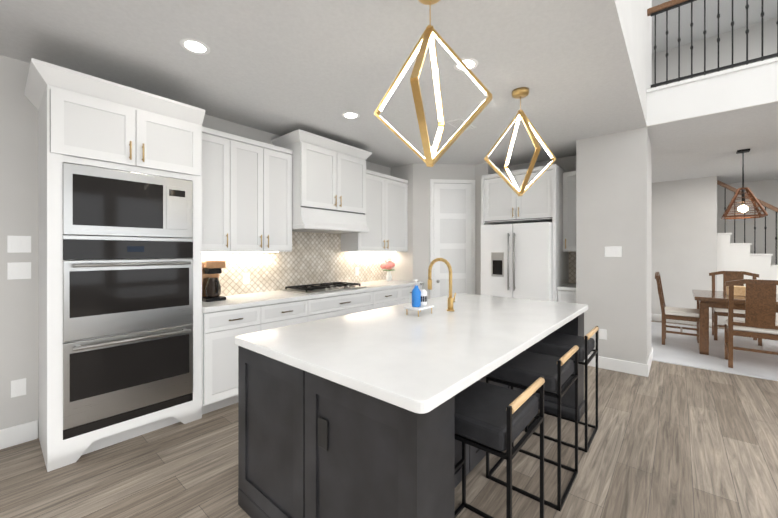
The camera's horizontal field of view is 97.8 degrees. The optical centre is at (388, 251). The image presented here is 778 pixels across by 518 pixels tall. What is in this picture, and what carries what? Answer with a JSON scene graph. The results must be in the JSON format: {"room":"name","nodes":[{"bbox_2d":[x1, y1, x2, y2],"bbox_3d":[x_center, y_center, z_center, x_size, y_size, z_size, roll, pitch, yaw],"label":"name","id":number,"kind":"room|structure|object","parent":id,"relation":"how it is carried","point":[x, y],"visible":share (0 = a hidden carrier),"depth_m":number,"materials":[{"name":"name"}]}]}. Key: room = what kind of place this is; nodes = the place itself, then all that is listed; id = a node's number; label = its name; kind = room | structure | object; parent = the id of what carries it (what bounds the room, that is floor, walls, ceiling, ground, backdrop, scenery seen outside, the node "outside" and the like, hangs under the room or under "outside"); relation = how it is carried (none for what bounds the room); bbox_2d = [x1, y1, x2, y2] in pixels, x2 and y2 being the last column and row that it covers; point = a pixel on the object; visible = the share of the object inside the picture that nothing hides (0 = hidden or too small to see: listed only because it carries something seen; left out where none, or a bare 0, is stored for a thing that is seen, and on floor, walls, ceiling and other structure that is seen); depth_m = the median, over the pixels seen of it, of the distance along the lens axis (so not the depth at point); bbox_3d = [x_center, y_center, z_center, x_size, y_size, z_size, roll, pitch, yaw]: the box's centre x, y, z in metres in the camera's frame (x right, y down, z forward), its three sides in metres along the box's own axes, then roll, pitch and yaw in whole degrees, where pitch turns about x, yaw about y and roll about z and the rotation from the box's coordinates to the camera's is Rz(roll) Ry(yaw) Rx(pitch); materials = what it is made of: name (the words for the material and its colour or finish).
{"room":"kitchen","nodes":[
{"label":"kitchen","id":0,"kind":"room"},
{"bbox_2d":[0,55,390,437],"bbox_3d":[-2.739,0.001,2.429,0.150,2.740,8.450,0,0,40],"label":"wall","id":1,"kind":"structure","parent":0,"point":[19,328],"depth_m":2.43,"materials":[{"name":"grey paint"}]},
{"bbox_2d":[11,378,25,397],"bbox_3d":[-2.643,0.971,2.420,0.008,0.120,0.075,0,0,40],"label":"electrical outlet plate","id":2,"kind":"object","parent":1,"relation":"attached to","point":[18,387],"visible":1,"depth_m":2.42,"materials":[{"name":"plastic"}]},
{"bbox_2d":[7,236,30,252],"bbox_3d":[-2.639,-0.054,2.422,0.008,0.120,0.115,0,0,40],"label":"switch plate","id":3,"kind":"object","parent":1,"relation":"attached to","point":[18,244],"visible":1,"depth_m":2.42,"materials":[{"name":"plastic"}]},
{"bbox_2d":[7,262,30,279],"bbox_3d":[-2.639,0.136,2.423,0.008,0.120,0.115,0,0,40],"label":"switch plate","id":4,"kind":"object","parent":1,"relation":"attached to","point":[18,270],"visible":1,"depth_m":2.42,"materials":[{"name":"plastic"}]},
{"bbox_2d":[0,420,37,449],"bbox_3d":[-3.998,1.305,0.826,0.016,0.135,4.375,0,0,40],"label":"baseboard","id":5,"kind":"structure","parent":1,"relation":"attached to","point":[18,434],"depth_m":2.41,"materials":[{"name":"white wood"}]},
{"bbox_2d":[202,126,291,251],"bbox_3d":[-1.524,-0.560,3.456,0.336,1.120,1.024,0,0,40],"label":"upper cabinet","id":6,"kind":"object","parent":1,"relation":"attached to","point":[246,194],"depth_m":3.33,"materials":[{"name":"white wood"}]},
{"bbox_2d":[202,231,390,295],"bbox_3d":[-0.978,0.051,4.366,0.010,0.804,3.117,0,0,40],"label":"tile backsplash","id":7,"kind":"structure","parent":1,"relation":"attached to","point":[313,258],"depth_m":4.22,"materials":[{"name":"tile"}]},
{"bbox_2d":[243,273,249,283],"bbox_3d":[-1.550,0.290,3.682,0.008,0.120,0.075,0,0,40],"label":"electrical outlet plate","id":8,"kind":"object","parent":7,"relation":"attached to","point":[246,278],"visible":1,"depth_m":3.68,"materials":[{"name":"plastic"}]},
{"bbox_2d":[355,267,358,275],"bbox_3d":[-0.466,0.289,4.952,0.008,0.120,0.075,0,0,40],"label":"electrical outlet plate","id":9,"kind":"object","parent":7,"relation":"attached to","point":[356,271],"visible":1,"depth_m":4.94,"materials":[{"name":"plastic"}]},
{"bbox_2d":[271,129,371,233],"bbox_3d":[-0.784,-0.766,4.158,0.551,1.048,1.116,0,0,40],"label":"range hood","id":10,"kind":"object","parent":1,"relation":"attached to","point":[328,185],"visible":0.98,"depth_m":3.90,"materials":[{"name":"white wood"}]},
{"bbox_2d":[341,170,407,251],"bbox_3d":[-0.187,-0.561,5.024,0.336,1.120,1.089,0,0,40],"label":"upper cabinet","id":11,"kind":"object","parent":1,"relation":"attached to","point":[386,214],"depth_m":4.89,"materials":[{"name":"white wood"}]},
{"bbox_2d":[0,0,777,183],"bbox_3d":[2.716,-1.548,1.387,9.800,0.360,13.950,0,0,40],"label":"ceiling","id":12,"kind":"structure","parent":0,"point":[284,67],"depth_m":2.55,"materials":[{"name":"white paint"}]},
{"bbox_2d":[180,38,209,54],"bbox_3d":[-1.294,-1.367,2.265,0.180,0.003,0.180,0,0,40],"label":"recessed light","id":13,"kind":"object","parent":12,"relation":"in","point":[196,46],"visible":1,"depth_m":2.26,"materials":[{"name":"white plastic"}]},
{"bbox_2d":[342,112,359,118],"bbox_3d":[-0.384,-1.368,3.408,0.180,0.003,0.180,0,0,40],"label":"recessed light","id":14,"kind":"object","parent":12,"relation":"in","point":[350,115],"visible":1,"depth_m":3.41,"materials":[{"name":"white plastic"}]},
{"bbox_2d":[374,0,491,166],"bbox_3d":[0.214,-0.905,1.768,0.472,0.924,0.458,0,0,-24],"label":"pendant light","id":15,"kind":"object","parent":12,"relation":"hanging from","point":[430,34],"visible":1,"depth_m":1.74,"materials":[{"name":"gold metal"}]},
{"bbox_2d":[446,118,475,129],"bbox_3d":[0.782,-1.364,3.650,0.180,0.010,0.340,0,0,40],"label":"ceiling vent","id":16,"kind":"object","parent":12,"relation":"in","point":[458,123],"visible":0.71,"depth_m":3.60,"materials":[{"name":"grey paint"}]},
{"bbox_2d":[453,58,477,70],"bbox_3d":[0.562,-1.367,2.483,0.180,0.003,0.180,0,0,40],"label":"recessed light","id":17,"kind":"object","parent":12,"relation":"in","point":[471,63],"visible":0.77,"depth_m":2.48,"materials":[{"name":"white plastic"}]},
{"bbox_2d":[484,87,555,195],"bbox_3d":[1.119,-0.921,2.889,0.465,0.894,0.465,0,0,40],"label":"pendant light","id":18,"kind":"object","parent":12,"relation":"hanging from","point":[520,93],"visible":1,"depth_m":2.87,"materials":[{"name":"gold metal"}]},
{"bbox_2d":[721,149,767,219],"bbox_3d":[4.786,-0.916,4.584,0.406,0.910,0.406,0,0,40],"label":"dining pendant light","id":19,"kind":"object","parent":12,"relation":"hanging from","point":[743,207],"visible":1,"depth_m":4.57,"materials":[{"name":"black metal"}]},
{"bbox_2d":[0,320,777,517],"bbox_3d":[2.352,1.422,1.734,11.200,0.100,14.400,0,0,40],"label":"floor","id":20,"kind":"structure","parent":0,"point":[673,441],"depth_m":2.17,"materials":[{"name":"brown wood"}]},
{"bbox_2d":[24,58,204,471],"bbox_3d":[-2.053,0.111,2.593,0.676,2.520,0.970,0,0,40],"label":"tall cabinet","id":21,"kind":"object","parent":20,"relation":"on","point":[120,246],"visible":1,"depth_m":2.36,"materials":[{"name":"white wood"}]},
{"bbox_2d":[202,304,269,414],"bbox_3d":[-1.572,0.933,3.195,0.628,0.876,0.562,0,0,40],"label":"base cabinet","id":22,"kind":"object","parent":20,"relation":"on","point":[227,320],"depth_m":2.91,"materials":[{"name":"white wood"}]},
{"bbox_2d":[202,280,421,311],"bbox_3d":[-0.735,0.474,4.160,0.648,0.040,3.117,0,0,40],"label":"countertop","id":23,"kind":"structure","parent":22,"relation":"on","point":[248,300],"depth_m":3.52,"materials":[{"name":"white stone"}]},
{"bbox_2d":[202,260,225,301],"bbox_3d":[-1.665,0.270,3.189,0.257,0.370,0.180,0,0,40],"label":"coffee maker","id":24,"kind":"object","parent":23,"relation":"on","point":[211,285],"visible":0.88,"depth_m":3.13,"materials":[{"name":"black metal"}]},
{"bbox_2d":[282,282,365,293],"bbox_3d":[-0.772,0.431,4.149,0.510,0.045,0.900,0,0,40],"label":"cooktop","id":25,"kind":"object","parent":23,"relation":"in","point":[320,287],"visible":1,"depth_m":4.00,"materials":[{"name":"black metal"}]},
{"bbox_2d":[380,259,394,280],"bbox_3d":[0.005,0.282,5.200,0.215,0.341,0.234,0,0,40],"label":"flower vase","id":26,"kind":"object","parent":23,"relation":"on","point":[388,264],"visible":1,"depth_m":5.17,"materials":[{"name":"white ceramic"}]},
{"bbox_2d":[270,300,309,328],"bbox_3d":[-1.281,0.933,3.536,0.628,0.876,0.588,0,0,40],"label":"base cabinet","id":27,"kind":"object","parent":20,"relation":"on","point":[298,311],"depth_m":3.40,"materials":[{"name":"white wood"}]},
{"bbox_2d":[310,292,373,320],"bbox_3d":[-0.786,0.932,4.117,0.628,0.876,1.062,0,0,40],"label":"base cabinet","id":28,"kind":"object","parent":20,"relation":"on","point":[325,307],"depth_m":3.90,"materials":[{"name":"white wood"}]},
{"bbox_2d":[374,288,405,308],"bbox_3d":[-0.244,0.931,4.752,0.628,0.876,0.608,0,0,40],"label":"base cabinet","id":29,"kind":"object","parent":20,"relation":"on","point":[388,297],"depth_m":4.56,"materials":[{"name":"white wood"}]},
{"bbox_2d":[238,313,584,517],"bbox_3d":[0.438,0.935,2.381,1.213,0.874,2.466,0,0,40],"label":"kitchen island","id":30,"kind":"object","parent":20,"relation":"on","point":[352,415],"depth_m":1.37,"materials":[{"name":"black wood"}]},
{"bbox_2d":[235,293,587,416],"bbox_3d":[0.439,0.476,2.379,1.250,0.040,2.500,0,0,40],"label":"island countertop","id":31,"kind":"structure","parent":30,"relation":"on","point":[412,363],"depth_m":1.69,"materials":[{"name":"white stone"}]},
{"bbox_2d":[404,279,433,316],"bbox_3d":[0.222,0.327,2.472,0.130,0.257,0.200,0,0,40],"label":"soap tray","id":32,"kind":"object","parent":31,"relation":"on","point":[419,299],"visible":1,"depth_m":2.43,"materials":[{"name":"blue plastic"}]},
{"bbox_2d":[428,258,455,310],"bbox_3d":[0.422,0.251,2.689,0.238,0.407,0.110,0,0,40],"label":"faucet","id":33,"kind":"object","parent":31,"relation":"on","point":[451,300],"visible":1,"depth_m":2.62,"materials":[{"name":"gold metal"}]},
{"bbox_2d":[406,284,421,302],"bbox_3d":[0.091,0.931,5.144,0.628,0.876,0.548,0,0,40],"label":"base cabinet","id":34,"kind":"object","parent":20,"relation":"on","point":[408,290],"depth_m":4.92,"materials":[{"name":"white wood"}]},
{"bbox_2d":[455,376,544,517],"bbox_3d":[0.428,0.975,1.548,0.427,0.795,0.424,0,0,40],"label":"stool","id":35,"kind":"object","parent":20,"relation":"on","point":[495,420],"visible":0.73,"depth_m":1.42,"materials":[{"name":"black leather"}]},
{"bbox_2d":[481,222,551,300],"bbox_3d":[1.902,0.489,4.864,0.930,1.740,0.820,0,0,40],"label":"fridge","id":36,"kind":"object","parent":20,"relation":"on","point":[516,260],"visible":0.62,"depth_m":4.54,"materials":[{"name":"white metal"}]},
{"bbox_2d":[481,164,575,302],"bbox_3d":[2.061,0.119,4.868,1.263,2.500,0.704,0,0,40],"label":"surround","id":37,"kind":"object","parent":20,"relation":"on","point":[549,194],"visible":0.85,"depth_m":4.58,"materials":[{"name":"white wood"}]},
{"bbox_2d":[486,344,578,511],"bbox_3d":[0.882,0.974,2.080,0.427,0.795,0.424,0,0,40],"label":"stool","id":38,"kind":"object","parent":20,"relation":"on","point":[524,370],"visible":0.69,"depth_m":1.97,"materials":[{"name":"black leather"}]},
{"bbox_2d":[525,326,598,451],"bbox_3d":[1.330,0.974,2.605,0.427,0.795,0.424,0,0,40],"label":"stool","id":39,"kind":"object","parent":20,"relation":"on","point":[556,344],"visible":0.62,"depth_m":2.48,"materials":[{"name":"black leather"}]},
{"bbox_2d":[651,322,777,380],"bbox_3d":[5.500,1.363,4.306,4.550,0.012,2.900,0,0,40],"label":"rug","id":40,"kind":"object","parent":20,"relation":"on","point":[679,349],"depth_m":4.52,"materials":[{"name":"white carpet"}]},
{"bbox_2d":[655,272,698,344],"bbox_3d":[4.281,0.832,5.017,0.528,1.045,0.560,0,0,40],"label":"dining chair","id":41,"kind":"object","parent":40,"relation":"on","point":[682,314],"visible":0.73,"depth_m":4.93,"materials":[{"name":"brown wood"}]},
{"bbox_2d":[692,286,777,354],"bbox_3d":[5.167,0.912,4.261,2.000,0.886,1.100,0,0,40],"label":"dining table","id":42,"kind":"object","parent":40,"relation":"on","point":[706,299],"visible":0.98,"depth_m":4.47,"materials":[{"name":"brown wood"}]},
{"bbox_2d":[709,271,761,345],"bbox_3d":[5.328,0.832,5.220,0.560,1.045,0.528,0,0,40],"label":"dining chair","id":43,"kind":"object","parent":40,"relation":"on","point":[730,276],"visible":0.52,"depth_m":5.30,"materials":[{"name":"brown wood"}]},
{"bbox_2d":[724,279,777,367],"bbox_3d":[4.281,0.833,3.947,0.560,1.045,0.528,0,0,40],"label":"dining chair","id":44,"kind":"object","parent":40,"relation":"on","point":[760,309],"visible":1,"depth_m":3.82,"materials":[{"name":"brown wood"}]},
{"bbox_2d":[717,233,777,324],"bbox_3d":[6.689,0.036,6.338,3.521,2.662,0.957,0,0,40],"label":"staircase","id":45,"kind":"structure","parent":20,"relation":"on","point":[735,257],"depth_m":6.07,"materials":[{"name":"white paint"}]},
{"bbox_2d":[717,180,777,264],"bbox_3d":[6.922,-0.006,5.589,2.384,2.748,0.080,0,0,40],"label":"stair railing","id":46,"kind":"object","parent":45,"relation":"on","point":[762,203],"visible":0.79,"depth_m":5.99,"materials":[{"name":"black metal"}]},
{"bbox_2d":[391,163,412,280],"bbox_3d":[0.239,-0.002,5.456,0.450,2.740,0.118,0,0,40],"label":"wall","id":47,"kind":"structure","parent":0,"point":[403,266],"depth_m":5.33,"materials":[{"name":"grey paint"}]},
{"bbox_2d":[413,163,474,298],"bbox_3d":[0.860,-0.002,5.353,0.990,2.740,0.100,0,0,-5],"label":"wall","id":48,"kind":"structure","parent":0,"point":[423,174],"depth_m":5.28,"materials":[{"name":"grey paint"}]},
{"bbox_2d":[430,179,474,298],"bbox_3d":[0.998,0.121,5.303,0.518,2.495,0.518,0,0,40],"label":"pantry door","id":49,"kind":"structure","parent":48,"relation":"in","point":[452,222],"depth_m":5.31,"materials":[{"name":"white wood"}]},
{"bbox_2d":[475,163,499,294],"bbox_3d":[1.583,-0.002,5.445,0.210,2.740,0.450,0,0,40],"label":"wall","id":50,"kind":"structure","parent":0,"point":[481,169],"depth_m":5.30,"materials":[{"name":"grey paint"}]},
{"bbox_2d":[500,155,575,283],"bbox_3d":[2.223,-0.002,5.294,1.580,2.740,0.150,0,0,40],"label":"wall","id":51,"kind":"structure","parent":0,"point":[567,164],"depth_m":4.97,"materials":[{"name":"grey paint"}]},
{"bbox_2d":[576,0,651,376],"bbox_3d":[-0.013,-1.527,0.923,0.690,5.800,9.700,0,0,40],"label":"wall","id":52,"kind":"structure","parent":0,"point":[613,187],"depth_m":3.89,"materials":[{"name":"grey paint"}]},
{"bbox_2d":[599,329,606,339],"bbox_3d":[2.511,0.970,3.984,0.075,0.120,0.008,0,0,40],"label":"electrical outlet plate","id":53,"kind":"object","parent":52,"relation":"attached to","point":[602,333],"visible":1,"depth_m":3.98,"materials":[{"name":"plastic"}]},
{"bbox_2d":[605,246,621,256],"bbox_3d":[2.587,0.000,3.918,0.165,0.120,0.008,0,0,40],"label":"switch plate","id":54,"kind":"object","parent":52,"relation":"attached to","point":[614,251],"visible":1,"depth_m":3.91,"materials":[{"name":"plastic"}]},
{"bbox_2d":[584,355,644,375],"bbox_3d":[2.549,1.302,3.947,0.666,0.135,0.015,0,0,40],"label":"baseboard","id":55,"kind":"structure","parent":52,"relation":"attached to","point":[629,367],"depth_m":3.87,"materials":[{"name":"white wood"}]},
{"bbox_2d":[645,347,652,376],"bbox_3d":[3.111,1.302,4.046,0.020,0.135,0.896,0,0,40],"label":"baseboard","id":56,"kind":"structure","parent":52,"relation":"attached to","point":[650,358],"depth_m":3.86,"materials":[{"name":"white wood"}]},
{"bbox_2d":[646,57,777,126],"bbox_3d":[5.273,-1.563,1.710,6.330,0.390,0.220,0,0,40],"label":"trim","id":57,"kind":"structure","parent":52,"relation":"attached to","point":[748,85],"depth_m":3.35,"materials":[{"name":"white paint"}]},
{"bbox_2d":[647,0,777,87],"bbox_3d":[4.241,-2.224,2.616,3.583,0.929,0.060,0,0,40],"label":"loft railing","id":58,"kind":"object","parent":57,"relation":"on","point":[662,7],"visible":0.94,"depth_m":3.53,"materials":[{"name":"black metal"}]},
{"bbox_2d":[651,176,716,318],"bbox_3d":[5.419,-0.003,6.675,1.490,2.740,0.100,0,0,40],"label":"wall","id":59,"kind":"structure","parent":0,"point":[684,238],"depth_m":6.45,"materials":[{"name":"grey paint"}]},
{"bbox_2d":[651,313,711,326],"bbox_3d":[5.408,1.300,6.622,1.470,0.135,0.036,0,0,40],"label":"baseboard","id":60,"kind":"structure","parent":59,"relation":"attached to","point":[655,317],"depth_m":6.54,"materials":[{"name":"white wood"}]},
{"bbox_2d":[652,0,776,53],"bbox_3d":[3.717,-4.477,0.531,7.170,0.100,13.950,0,0,40],"label":"ceiling","id":61,"kind":"structure","parent":0,"point":[754,12],"depth_m":6.47,"materials":[{"name":"white paint"}]},
{"bbox_2d":[652,17,777,263],"bbox_3d":[8.195,-1.532,5.783,7.170,5.800,0.150,0,0,40],"label":"wall","id":62,"kind":"structure","parent":0,"point":[766,191],"depth_m":6.74,"materials":[{"name":"grey paint"}]}
]}

